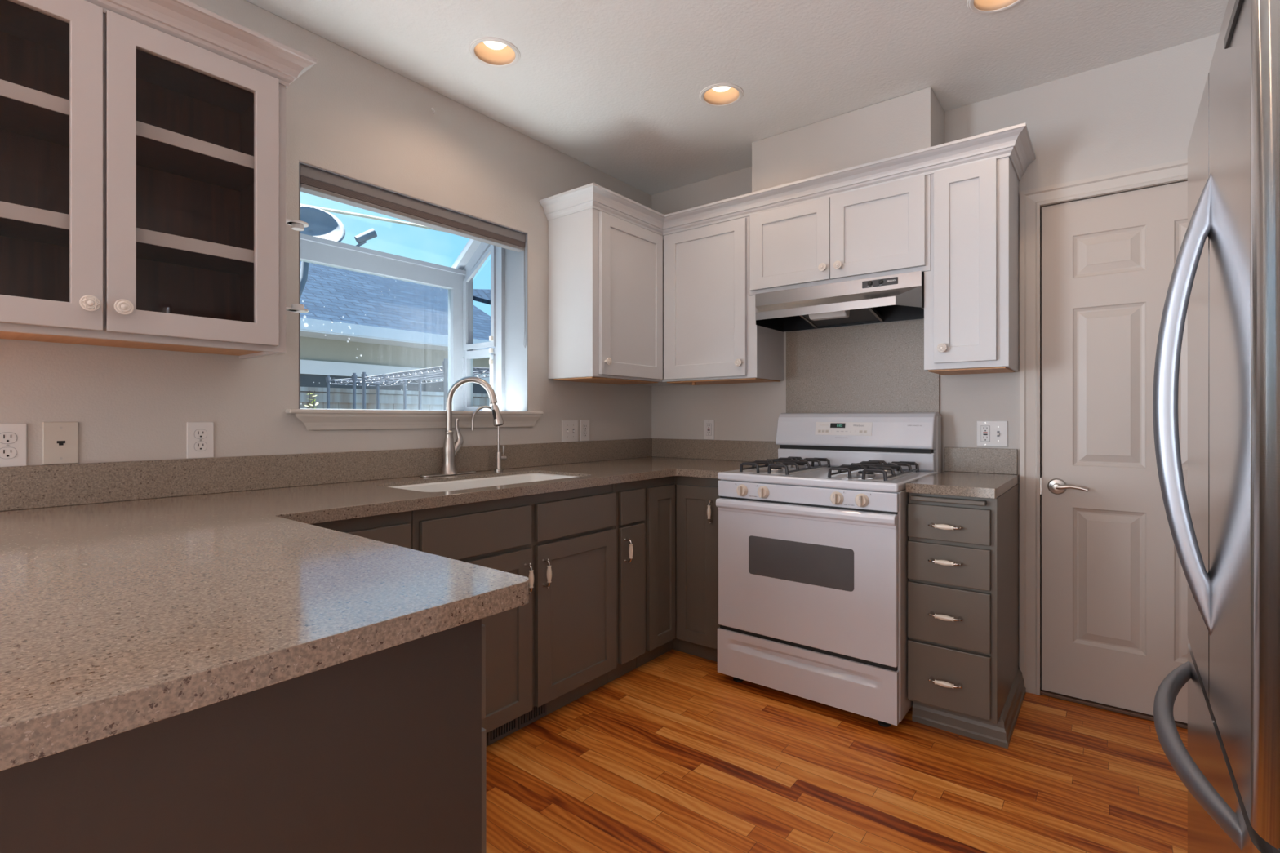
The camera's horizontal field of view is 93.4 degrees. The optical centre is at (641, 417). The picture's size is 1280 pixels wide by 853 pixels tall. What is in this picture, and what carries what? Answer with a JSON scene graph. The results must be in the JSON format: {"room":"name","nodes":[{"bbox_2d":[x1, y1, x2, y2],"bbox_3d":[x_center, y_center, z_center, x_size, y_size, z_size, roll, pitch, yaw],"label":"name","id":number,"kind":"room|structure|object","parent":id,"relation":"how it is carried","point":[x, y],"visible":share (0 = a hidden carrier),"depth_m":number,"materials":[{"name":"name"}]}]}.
{"room":"kitchen","nodes":[
{"label":"kitchen","id":0,"kind":"room"},
{"bbox_2d":[0,0,651,466],"bbox_3d":[-0.925,-0.119,2.654,0.170,2.548,3.320,0,0,38],"label":"wall","id":1,"kind":"structure","parent":0,"point":[350,115],"depth_m":2.22,"materials":[{"name":"grey paint"}]},
{"bbox_2d":[0,423,26,466],"bbox_3d":[-1.656,0.072,1.575,0.007,0.115,0.072,0,0,38],"label":"power outlet","id":2,"kind":"object","parent":1,"relation":"attached to","point":[13,437],"visible":1,"depth_m":1.58,"materials":[{"name":"white plastic"}]},
{"bbox_2d":[0,447,17,458],"bbox_3d":[-1.655,0.091,1.574,0.004,0.029,0.033,0,0,38],"label":"socket","id":3,"kind":"object","parent":2,"relation":"attached to","point":[5,452],"depth_m":1.57,"materials":[{"name":"white plastic"}]},
{"bbox_2d":[0,432,17,443],"bbox_3d":[-1.655,0.052,1.574,0.003,0.029,0.033,0,0,38],"label":"socket","id":4,"kind":"object","parent":2,"relation":"attached to","point":[5,437],"depth_m":1.57,"materials":[{"name":"white plastic"}]},
{"bbox_2d":[42,422,78,464],"bbox_3d":[-1.594,0.069,1.655,0.006,0.116,0.072,0,0,38],"label":"phone jack plate","id":5,"kind":"object","parent":1,"relation":"attached to","point":[60,439],"visible":1,"depth_m":1.65,"materials":[{"name":"beige plastic"}]},
{"bbox_2d":[0,0,316,359],"bbox_3d":[-1.415,-0.638,1.575,0.384,0.886,0.918,0,0,38],"label":"upper cabinet","id":6,"kind":"object","parent":1,"relation":"attached to","point":[143,142],"visible":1,"depth_m":1.62,"materials":[{"name":"grey paint"}]},
{"bbox_2d":[0,217,253,275],"bbox_3d":[-1.460,-0.478,1.572,0.281,0.019,0.817,0,0,38],"label":"shelf","id":7,"kind":"object","parent":6,"relation":"attached to","point":[11,231],"depth_m":1.65,"materials":[{"name":"white wood"}]},
{"bbox_2d":[0,95,253,191],"bbox_3d":[-1.460,-0.753,1.572,0.281,0.019,0.817,0,0,38],"label":"shelf","id":8,"kind":"object","parent":6,"relation":"attached to","point":[19,120],"depth_m":1.65,"materials":[{"name":"white wood"}]},
{"bbox_2d":[285,218,308,312],"bbox_3d":[-1.129,-0.488,1.930,0.060,0.286,0.113,0,0,38],"label":"paper towel holder","id":9,"kind":"object","parent":6,"relation":"attached to","point":[298,225],"visible":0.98,"depth_m":1.94,"materials":[{"name":"white plastic"}]},
{"bbox_2d":[186,422,213,458],"bbox_3d":[-1.396,0.070,1.907,0.007,0.115,0.072,0,0,38],"label":"power outlet","id":10,"kind":"object","parent":1,"relation":"attached to","point":[200,435],"visible":1,"depth_m":1.91,"materials":[{"name":"white plastic"}]},
{"bbox_2d":[194,441,207,450],"bbox_3d":[-1.395,0.090,1.907,0.003,0.029,0.033,0,0,38],"label":"socket","id":11,"kind":"object","parent":10,"relation":"attached to","point":[198,446],"depth_m":1.91,"materials":[{"name":"white plastic"}]},
{"bbox_2d":[194,429,207,438],"bbox_3d":[-1.395,0.051,1.907,0.003,0.029,0.033,0,0,38],"label":"socket","id":12,"kind":"object","parent":10,"relation":"attached to","point":[198,433],"depth_m":1.91,"materials":[{"name":"white plastic"}]},
{"bbox_2d":[0,438,652,511],"bbox_3d":[-0.893,0.184,2.539,0.019,0.113,3.118,0,0,38],"label":"backsplash","id":13,"kind":"structure","parent":1,"relation":"attached to","point":[31,486],"depth_m":2.01,"materials":[{"name":"stone"}]},
{"bbox_2d":[298,161,527,411],"bbox_3d":[-1.101,-0.553,2.723,0.532,1.071,1.104,0,0,38],"label":"window","id":14,"kind":"structure","parent":1,"relation":"in","point":[508,362],"depth_m":3.07,"materials":[{"name":"white"}]},
{"bbox_2d":[300,164,525,347],"bbox_3d":[-0.917,-0.626,2.583,0.054,0.564,1.052,0,0,38],"label":"window blind","id":15,"kind":"object","parent":14,"relation":"attached to","point":[315,182],"visible":0.84,"depth_m":2.48,"materials":[{"name":"grey fabric"}]},
{"bbox_2d":[285,408,543,414],"bbox_3d":[-0.879,-0.023,2.569,0.066,0.016,1.180,0,0,38],"label":"trim","id":16,"kind":"structure","parent":1,"relation":"attached to","point":[287,411],"depth_m":2.39,"materials":[{"name":"grey paint"}]},
{"bbox_2d":[295,413,540,431],"bbox_3d":[-0.869,0.016,2.564,0.030,0.062,1.145,0,0,38],"label":"trim","id":17,"kind":"structure","parent":1,"relation":"attached to","point":[314,422],"depth_m":2.42,"materials":[{"name":"grey paint"}]},
{"bbox_2d":[561,420,577,442],"bbox_3d":[-0.377,0.070,3.202,0.018,0.116,0.118,0,0,38],"label":"light switch","id":18,"kind":"object","parent":1,"relation":"attached to","point":[569,428],"visible":1,"depth_m":3.20,"materials":[{"name":"white plastic"}]},
{"bbox_2d":[580,419,589,440],"bbox_3d":[-0.310,0.069,3.295,0.007,0.116,0.072,0,0,38],"label":"power outlet","id":19,"kind":"object","parent":1,"relation":"attached to","point":[584,424],"visible":1,"depth_m":3.29,"materials":[{"name":"white plastic"}]},
{"bbox_2d":[582,431,587,436],"bbox_3d":[-0.309,0.088,3.295,0.003,0.029,0.033,0,0,38],"label":"socket","id":20,"kind":"object","parent":19,"relation":"attached to","point":[584,433],"depth_m":3.29,"materials":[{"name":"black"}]},
{"bbox_2d":[582,424,587,429],"bbox_3d":[-0.309,0.049,3.295,0.003,0.029,0.033,0,0,38],"label":"socket","id":21,"kind":"object","parent":19,"relation":"attached to","point":[584,426],"depth_m":3.29,"materials":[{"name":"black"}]},
{"bbox_2d":[548,208,662,384],"bbox_3d":[-0.163,-0.612,3.194,0.361,0.837,0.566,0,0,38],"label":"upper cabinet","id":22,"kind":"object","parent":1,"relation":"attached to","point":[606,270],"visible":1,"depth_m":3.02,"materials":[{"name":"grey paint"}]},
{"bbox_2d":[538,122,1035,235],"bbox_3d":[0.554,-1.051,2.756,2.158,0.088,0.627,0,0,27],"label":"crown molding","id":23,"kind":"structure","parent":22,"relation":"attached to","point":[1014,142],"depth_m":2.78,"materials":[{"name":"grey paint"}]},
{"bbox_2d":[245,0,1228,195],"bbox_3d":[-1.921,-1.408,1.242,7.000,0.030,6.770,0,0,38],"label":"ceiling","id":24,"kind":"structure","parent":0,"point":[614,87],"depth_m":2.29,"materials":[{"name":"white paint"}]},
{"bbox_2d":[468,36,520,67],"bbox_3d":[-0.560,-1.452,2.301,0.192,0.131,0.192,0,0,38],"label":"recessed light","id":25,"kind":"object","parent":24,"relation":"in","point":[495,52],"visible":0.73,"depth_m":2.34,"materials":[{"name":"white metal"}]},
{"bbox_2d":[698,83,743,106],"bbox_3d":[0.343,-1.452,2.603,0.192,0.131,0.192,0,0,38],"label":"recessed light","id":26,"kind":"object","parent":24,"relation":"in","point":[717,95],"visible":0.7,"depth_m":2.65,"materials":[{"name":"white metal"}]},
{"bbox_2d":[967,0,1022,14],"bbox_3d":[1.178,-1.452,1.983,0.192,0.131,0.192,0,0,38],"label":"recessed light","id":27,"kind":"object","parent":24,"relation":"in","point":[978,6],"visible":1,"depth_m":2.05,"materials":[{"name":"white metal"}]},
{"bbox_2d":[486,649,1187,852],"bbox_3d":[-1.921,1.180,1.242,7.000,0.050,6.770,0,0,38],"label":"floor","id":28,"kind":"structure","parent":0,"point":[673,753],"depth_m":1.92,"materials":[{"name":"brown wood"}]},
{"bbox_2d":[0,618,486,852],"bbox_3d":[-1.004,0.717,1.152,1.524,0.876,0.659,0,0,38],"label":"peninsula panel","id":29,"kind":"object","parent":28,"relation":"on","point":[384,751],"visible":0.37,"depth_m":0.69,"materials":[{"name":"grey paint"}]},
{"bbox_2d":[0,438,779,771],"bbox_3d":[-0.273,0.201,2.053,1.596,0.148,3.119,0,0,38],"label":"countertop","id":30,"kind":"structure","parent":29,"relation":"on","point":[134,594],"depth_m":0.95,"materials":[{"name":"stone"}]},
{"bbox_2d":[419,376,503,476],"bbox_3d":[-0.745,0.033,2.499,0.256,0.416,0.260,0,0,38],"label":"faucet","id":31,"kind":"object","parent":30,"relation":"on","point":[451,448],"visible":1,"depth_m":2.54,"materials":[{"name":"silver metal"}]},
{"bbox_2d":[387,473,576,492],"bbox_3d":[-0.583,0.359,2.361,0.379,0.212,0.779,0,0,38],"label":"sink","id":32,"kind":"object","parent":30,"relation":"in","point":[440,486],"visible":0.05,"depth_m":2.53,"materials":[{"name":"white"}]},
{"bbox_2d":[471,405,506,471],"bbox_3d":[-0.687,0.092,2.721,0.041,0.296,0.175,0,0,38],"label":"filter faucet","id":33,"kind":"object","parent":30,"relation":"on","point":[499,458],"visible":0.84,"depth_m":2.75,"materials":[{"name":"silver metal"}]},
{"bbox_2d":[310,511,412,549],"bbox_3d":[-1.062,0.717,1.834,0.595,0.876,0.456,0,0,38],"label":"base cabinet","id":34,"kind":"object","parent":28,"relation":"on","point":[396,528],"visible":0.04,"depth_m":1.76,"materials":[{"name":"brown paint"}]},
{"bbox_2d":[412,484,616,746],"bbox_3d":[-0.612,0.717,2.379,0.635,0.876,0.956,0,0,38],"label":"base cabinet","id":35,"kind":"object","parent":28,"relation":"on","point":[557,648],"visible":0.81,"depth_m":2.24,"materials":[{"name":"brown paint"}]},
{"bbox_2d":[487,717,517,745],"bbox_3d":[-0.500,1.116,2.169,0.006,0.066,0.130,0,0,38],"label":"vent grille","id":36,"kind":"object","parent":35,"relation":"attached to","point":[511,726],"visible":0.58,"depth_m":2.17,"materials":[{"name":"brown metal"}]},
{"bbox_2d":[518,702,546,728],"bbox_3d":[-0.412,1.116,2.281,0.006,0.066,0.135,0,0,38],"label":"vent grille","id":37,"kind":"object","parent":35,"relation":"attached to","point":[537,713],"visible":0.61,"depth_m":2.28,"materials":[{"name":"brown metal"}]},
{"bbox_2d":[607,480,644,683],"bbox_3d":[-0.255,0.717,2.834,0.634,0.876,0.199,0,0,38],"label":"base cabinet","id":38,"kind":"object","parent":28,"relation":"on","point":[630,495],"visible":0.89,"depth_m":2.65,"materials":[{"name":"brown paint"}]},
{"bbox_2d":[635,475,719,667],"bbox_3d":[0.156,0.717,3.162,0.883,0.876,0.822,0,0,38],"label":"base cabinet","id":39,"kind":"object","parent":28,"relation":"on","point":[681,522],"visible":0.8,"depth_m":2.85,"materials":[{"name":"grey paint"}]},
{"bbox_2d":[715,412,941,727],"bbox_3d":[0.832,0.565,2.672,0.758,1.180,0.724,0,0,38],"label":"gas range","id":40,"kind":"object","parent":28,"relation":"on","point":[813,580],"visible":0.99,"depth_m":2.42,"materials":[{"name":"white metal"}]},
{"bbox_2d":[717,465,937,492],"bbox_3d":[0.839,0.254,2.682,0.756,0.032,0.690,0,0,38],"label":"cooktop","id":41,"kind":"object","parent":40,"relation":"in","point":[813,477],"depth_m":2.46,"materials":[{"name":"white metal"}]},
{"bbox_2d":[907,483,1026,748],"bbox_3d":[1.292,0.717,2.378,0.314,0.876,0.659,0,0,38],"label":"base cabinet","id":42,"kind":"object","parent":28,"relation":"on","point":[965,677],"visible":1,"depth_m":2.17,"materials":[{"name":"grey paint"}]},
{"bbox_2d":[906,447,1019,498],"bbox_3d":[1.290,0.204,2.397,0.289,0.142,0.652,0,0,38],"label":"countertop","id":43,"kind":"structure","parent":42,"relation":"on","point":[969,472],"depth_m":2.52,"materials":[{"name":"stone"}]},
{"bbox_2d":[1152,0,1279,852],"bbox_3d":[1.254,0.259,0.809,0.865,1.752,0.900,0,0,38],"label":"refrigerator","id":44,"kind":"object","parent":28,"relation":"on","point":[1225,535],"visible":1,"depth_m":0.84,"materials":[{"name":"grey metal"}]},
{"bbox_2d":[751,86,944,192],"bbox_3d":[0.966,-1.214,2.895,0.836,0.357,0.268,0,0,38],"label":"chase","id":45,"kind":"structure","parent":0,"point":[914,121],"depth_m":2.74,"materials":[{"name":"grey paint"}]},
{"bbox_2d":[651,33,1219,667],"bbox_3d":[1.491,-0.119,2.763,3.499,2.548,0.170,0,0,38],"label":"wall","id":46,"kind":"structure","parent":0,"point":[1141,111],"depth_m":2.53,"materials":[{"name":"grey paint"}]},
{"bbox_2d":[634,216,783,386],"bbox_3d":[0.298,-0.604,3.357,0.888,0.852,0.362,0,0,38],"label":"upper cabinet","id":47,"kind":"object","parent":46,"relation":"attached to","point":[712,335],"visible":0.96,"depth_m":3.14,"materials":[{"name":"grey paint"}]},
{"bbox_2d":[703,419,714,439],"bbox_3d":[0.390,0.068,3.510,0.070,0.117,0.008,0,0,38],"label":"power outlet","id":48,"kind":"object","parent":46,"relation":"attached to","point":[708,424],"visible":1,"depth_m":3.51,"materials":[{"name":"white plastic"}]},
{"bbox_2d":[706,423,711,435],"bbox_3d":[0.389,0.068,3.509,0.036,0.070,0.004,0,0,38],"label":"socket","id":49,"kind":"object","parent":48,"relation":"attached to","point":[708,426],"depth_m":3.51,"materials":[{"name":"white plastic"}]},
{"bbox_2d":[652,438,779,462],"bbox_3d":[0.418,0.184,3.481,0.884,0.113,0.019,0,0,38],"label":"backsplash","id":50,"kind":"structure","parent":46,"relation":"attached to","point":[722,450],"depth_m":3.46,"materials":[{"name":"stone"}]},
{"bbox_2d":[749,174,930,295],"bbox_3d":[0.944,-0.820,2.852,0.834,0.420,0.362,0,0,38],"label":"upper cabinet","id":51,"kind":"object","parent":46,"relation":"attached to","point":[881,230],"visible":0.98,"depth_m":2.70,"materials":[{"name":"grey paint"}]},
{"bbox_2d":[755,271,924,332],"bbox_3d":[0.925,-0.530,2.815,0.760,0.156,0.414,0,0,38],"label":"range hood","id":52,"kind":"object","parent":51,"relation":"attached to","point":[895,297],"visible":1,"depth_m":2.75,"materials":[{"name":"silver metal"}]},
{"bbox_2d":[808,310,849,320],"bbox_3d":[0.845,-0.481,2.733,0.170,0.057,0.092,0,0,38],"label":"lamp","id":53,"kind":"object","parent":52,"relation":"attached to","point":[845,313],"depth_m":2.72,"materials":[{"name":"white plastic"}]},
{"bbox_2d":[786,319,939,413],"bbox_3d":[1.063,-0.101,2.981,0.746,0.711,0.012,0,0,38],"label":"backsplash panel","id":54,"kind":"object","parent":46,"relation":"attached to","point":[877,367],"visible":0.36,"depth_m":2.97,"materials":[{"name":"stone"}]},
{"bbox_2d":[924,156,1018,375],"bbox_3d":[1.372,-0.612,2.517,0.304,0.837,0.362,0,0,38],"label":"upper cabinet","id":55,"kind":"object","parent":46,"relation":"attached to","point":[971,284],"visible":1,"depth_m":2.40,"materials":[{"name":"grey paint"}]},
{"bbox_2d":[944,447,1017,475],"bbox_3d":[1.484,0.187,2.647,0.281,0.108,0.019,0,0,38],"label":"backsplash","id":56,"kind":"structure","parent":46,"relation":"attached to","point":[969,460],"depth_m":2.63,"materials":[{"name":"stone"}]},
{"bbox_2d":[977,421,1008,447],"bbox_3d":[1.521,0.069,2.620,0.118,0.112,0.018,0,0,38],"label":"outlet","id":57,"kind":"object","parent":46,"relation":"attached to","point":[989,433],"visible":1,"depth_m":2.62,"materials":[{"name":"white plastic"}]},
{"bbox_2d":[980,425,990,441],"bbox_3d":[1.503,0.069,2.638,0.036,0.070,0.004,0,0,38],"label":"socket","id":58,"kind":"object","parent":57,"relation":"attached to","point":[984,429],"depth_m":2.64,"materials":[{"name":"white plastic"}]},
{"bbox_2d":[1019,158,1187,695],"bbox_3d":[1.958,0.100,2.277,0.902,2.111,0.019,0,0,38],"label":"trim","id":59,"kind":"structure","parent":46,"relation":"attached to","point":[1030,200],"depth_m":2.53,"materials":[{"name":"grey paint"}]},
{"bbox_2d":[1040,687,1187,728],"bbox_3d":[1.978,1.148,2.302,0.762,0.014,0.056,0,0,38],"label":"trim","id":60,"kind":"structure","parent":46,"relation":"attached to","point":[1179,724],"depth_m":2.39,"materials":[{"name":"wood"}]},
{"bbox_2d":[1040,181,1189,723],"bbox_3d":[1.961,0.128,2.285,0.759,2.018,0.091,0,0,38],"label":"door","id":61,"kind":"structure","parent":46,"relation":"in","point":[1114,584],"depth_m":2.39,"materials":[{"name":"beige paint"}]},
{"label":"outside","id":62,"kind":"structure","parent":0,"visible":0},
{"label":"ground","id":63,"kind":"structure","parent":62,"visible":0},
{"bbox_2d":[300,261,309,297],"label":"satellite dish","id":64,"kind":"object","parent":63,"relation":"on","point":[304,265],"depth_m":4.51,"materials":[{"name":"white metal"}]},
{"bbox_2d":[304,391,318,408],"bbox_3d":[-1.822,0.719,3.247,0.208,1.773,0.269,0,0,38],"label":"leafy plant","id":65,"kind":"object","parent":63,"relation":"on","point":[313,401],"visible":0.15,"depth_m":3.28,"materials":[{"name":"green plant"}]},
{"bbox_2d":[300,205,345,242],"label":"satellite dish","id":66,"kind":"object","parent":63,"relation":"on","point":[323,224],"depth_m":4.59,"materials":[{"name":"white metal"}]},
{"bbox_2d":[354,228,377,246],"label":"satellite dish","id":67,"kind":"object","parent":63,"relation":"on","point":[361,238],"depth_m":4.65,"materials":[{"name":"white metal"}]},
{"bbox_2d":[325,373,407,409],"bbox_3d":[-2.417,0.617,5.299,0.502,1.974,0.490,0,0,38],"label":"wire rack","id":68,"kind":"object","parent":63,"relation":"on","point":[353,380],"visible":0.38,"depth_m":5.25,"materials":[{"name":"silver metal"}]},
{"bbox_2d":[328,377,403,386],"bbox_3d":[-2.417,-0.311,5.299,0.466,0.040,0.456,0,0,38],"label":"fence lattice","id":69,"kind":"object","parent":68,"relation":"attached to","point":[353,380],"depth_m":5.24,"materials":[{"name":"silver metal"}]},
{"bbox_2d":[300,386,489,409],"bbox_3d":[-3.667,0.645,4.870,0.100,1.860,11.135,0,0,38],"label":"wooden fence","id":70,"kind":"object","parent":63,"relation":"on","point":[340,398],"visible":0.07,"depth_m":6.10,"materials":[{"name":"grey wood"}]},
{"bbox_2d":[300,261,494,395],"bbox_3d":[-7.409,-0.920,8.347,6.600,5.050,26.000,0,0,38],"label":"neighbor house","id":71,"kind":"structure","parent":63,"relation":"on","point":[357,322],"depth_m":8.67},
{"bbox_2d":[361,358,489,409],"bbox_3d":[-1.570,0.617,4.488,0.500,1.974,1.542,0,0,-43],"label":"wire rack","id":72,"kind":"object","parent":63,"relation":"on","point":[442,371],"visible":0.21,"depth_m":4.54,"materials":[{"name":"silver metal"}]},
{"bbox_2d":[364,365,489,383],"bbox_3d":[-1.570,-0.311,4.488,0.466,0.040,1.506,0,0,-43],"label":"wire shelf","id":73,"kind":"object","parent":72,"relation":"attached to","point":[436,372],"depth_m":4.53,"materials":[{"name":"silver metal"}]},
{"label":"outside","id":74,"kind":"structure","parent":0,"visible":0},
{"bbox_2d":[300,204,446,232],"bbox_3d":[-1.996,-1.765,6.017,0.028,0.628,10.002,0,0,38],"label":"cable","id":75,"kind":"object","parent":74,"point":[322,208],"visible":0.27,"depth_m":5.44,"materials":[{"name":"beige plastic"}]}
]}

